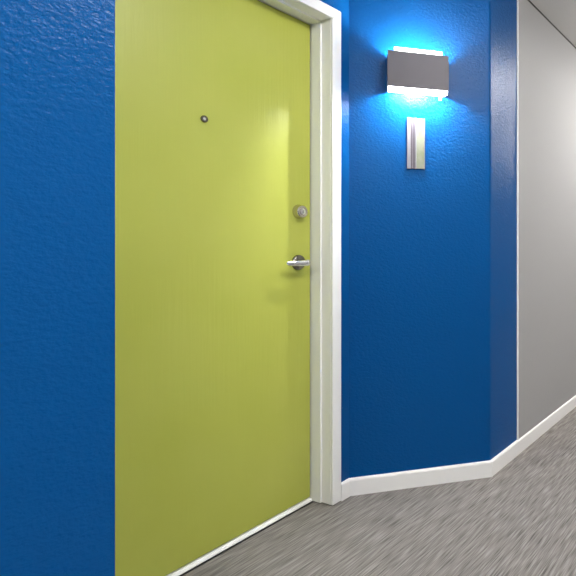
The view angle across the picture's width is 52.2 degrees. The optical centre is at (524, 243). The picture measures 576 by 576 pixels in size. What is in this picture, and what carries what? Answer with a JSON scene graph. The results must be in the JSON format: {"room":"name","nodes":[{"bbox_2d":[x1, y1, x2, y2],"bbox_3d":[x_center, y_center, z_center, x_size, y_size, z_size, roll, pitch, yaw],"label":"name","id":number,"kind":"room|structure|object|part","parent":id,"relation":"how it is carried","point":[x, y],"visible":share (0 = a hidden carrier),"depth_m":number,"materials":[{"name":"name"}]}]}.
{"room":"apartment hallway","nodes":[
{"label":"apartment hallway","id":0,"kind":"room"},
{"bbox_2d":[0,0,114,575],"bbox_3d":[-2.193,-0.117,-0.625,1.000,2.440,4.150,0,0,26],"label":"wall","id":1,"kind":"structure","parent":0,"point":[57,57],"depth_m":0.93,"materials":[{"name":"blue paint"}]},
{"bbox_2d":[320,0,348,481],"bbox_3d":[-1.075,-0.117,1.744,0.140,2.440,1.088,0,0,26],"label":"wall","id":2,"kind":"structure","parent":0,"point":[342,6],"depth_m":2.18,"materials":[{"name":"blue paint"}]},
{"bbox_2d":[115,0,309,575],"bbox_3d":[-1.114,0.072,1.738,0.103,2.022,0.906,0,0,26],"label":"door","id":3,"kind":"structure","parent":2,"relation":"in","point":[212,97],"depth_m":1.75,"materials":[{"name":"paint"}]},
{"bbox_3d":[-0.920,0.077,2.037,0.017,0.026,0.105,0,0,30],"label":"lever","id":4,"kind":"part","parent":3,"relation":"part of","materials":[{"name":"silver metal"}]},
{"bbox_2d":[258,0,340,504],"bbox_3d":[-1.087,0.052,1.726,0.173,2.094,1.019,0,0,26],"label":"door frame","id":5,"kind":"structure","parent":2,"relation":"attached to","point":[324,20],"depth_m":2.12,"materials":[{"name":"white wood"}]},
{"bbox_3d":[-1.016,-0.972,1.691,0.012,0.046,1.016,0,0,26],"label":"head casing","id":6,"kind":"part","parent":5,"relation":"part of","materials":[{"name":"white"}]},
{"bbox_3d":[-0.802,0.053,2.127,0.012,2.092,0.048,0,0,26],"label":"casing","id":7,"kind":"part","parent":5,"relation":"part of","materials":[{"name":"white wood"}]},
{"bbox_2d":[183,407,575,575],"bbox_3d":[0.456,1.153,2.782,3.165,0.100,12.600,0,0,26],"label":"floor","id":8,"kind":"structure","parent":0,"point":[520,520],"depth_m":1.91,"materials":[{"name":"carpet"}]},
{"bbox_2d":[166,497,312,575],"bbox_3d":[-1.135,1.095,1.748,0.068,0.016,0.908,0,0,26],"label":"threshold","id":9,"kind":"object","parent":8,"relation":"on","point":[203,559],"visible":0.61,"depth_m":1.85,"materials":[{"name":"white"}]},
{"bbox_2d":[349,0,516,477],"bbox_3d":[-0.647,-0.117,2.535,1.000,2.440,0.710,0,0,26],"label":"wall","id":10,"kind":"structure","parent":0,"point":[433,249],"depth_m":2.31,"materials":[{"name":"blue paint"}]},
{"bbox_2d":[407,117,424,168],"bbox_3d":[-0.496,-0.457,2.279,0.080,0.232,0.011,0,0,-17],"label":"wall sign","id":11,"kind":"object","parent":10,"relation":"attached to","point":[415,127],"visible":1,"depth_m":2.28,"materials":[{"name":"silver metal"}]},
{"bbox_3d":[-0.526,-0.457,2.268,0.016,0.232,0.007,0,0,-17],"label":"rail","id":12,"kind":"part","parent":11,"relation":"part of","materials":[{"name":"silver metal"}]},
{"bbox_3d":[-0.497,-0.457,2.282,0.074,0.226,0.004,0,0,-17],"label":"plate","id":13,"kind":"part","parent":11,"relation":"part of","materials":[{"name":"silver metal"}]},
{"bbox_3d":[-0.496,-0.457,2.276,0.008,0.232,0.007,0,0,-17],"label":"rail","id":14,"kind":"part","parent":11,"relation":"part of","materials":[{"name":"silver metal"}]},
{"bbox_3d":[-0.477,-0.457,2.284,0.033,0.228,0.003,0,0,-17],"label":"insert panel","id":15,"kind":"part","parent":11,"relation":"part of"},
{"bbox_3d":[-0.459,-0.457,2.288,0.004,0.232,0.006,0,0,-17],"label":"edge rail","id":16,"kind":"part","parent":11,"relation":"part of","materials":[{"name":"silver metal"}]},
{"bbox_2d":[387,47,448,100],"bbox_3d":[-0.479,-0.756,2.237,0.263,0.196,0.100,0,0,-17],"label":"wall sconce","id":17,"kind":"object","parent":10,"relation":"attached to","point":[409,71],"visible":1,"depth_m":2.19,"materials":[{"name":"grey metal"}]},
{"bbox_3d":[-0.492,-0.755,2.282,0.257,0.151,0.006,0,0,-17],"label":"plate","id":18,"kind":"part","parent":17,"relation":"part of","materials":[{"name":"white glass"}]},
{"bbox_3d":[-0.467,-0.827,2.198,0.207,0.054,0.004,0,0,-17],"label":"glass","id":19,"kind":"part","parent":17,"relation":"part of","materials":[{"name":"white glass"}]},
{"bbox_3d":[-0.467,-0.686,2.196,0.252,0.047,0.004,0,0,-17],"label":"glass","id":20,"kind":"part","parent":17,"relation":"part of","materials":[{"name":"white glass"}]},
{"bbox_2d":[517,0,518,439],"bbox_3d":[-0.043,-0.154,2.636,0.018,2.366,0.006,0,0,26],"label":"trim","id":21,"kind":"structure","parent":10,"relation":"attached to","point":[517,0],"depth_m":2.63,"materials":[{"name":"white"}]},
{"bbox_2d":[519,0,575,438],"bbox_3d":[0.972,-0.117,5.841,1.005,2.440,6.652,0,0,26],"label":"wall","id":22,"kind":"structure","parent":0,"point":[547,60],"depth_m":2.93,"materials":[{"name":"grey paint"}]},
{"bbox_2d":[341,395,575,500],"bbox_3d":[1.047,1.066,5.379,0.480,0.074,7.416,0,0,26],"label":"baseboard","id":23,"kind":"structure","parent":22,"relation":"attached to","point":[354,486],"depth_m":2.32,"materials":[{"name":"white wood"}]},
{"bbox_2d":[528,0,575,48],"bbox_3d":[1.427,-1.334,5.622,0.006,0.006,6.646,0,0,26],"label":"trim","id":24,"kind":"structure","parent":22,"relation":"attached to","point":[528,0],"depth_m":3.00,"materials":[{"name":"grey"}]},
{"bbox_2d":[530,0,575,46],"bbox_3d":[0.456,-1.387,2.782,3.165,0.100,12.600,0,0,26],"label":"ceiling","id":25,"kind":"structure","parent":0,"point":[561,13],"depth_m":2.92,"materials":[{"name":"white paint"}]}
]}

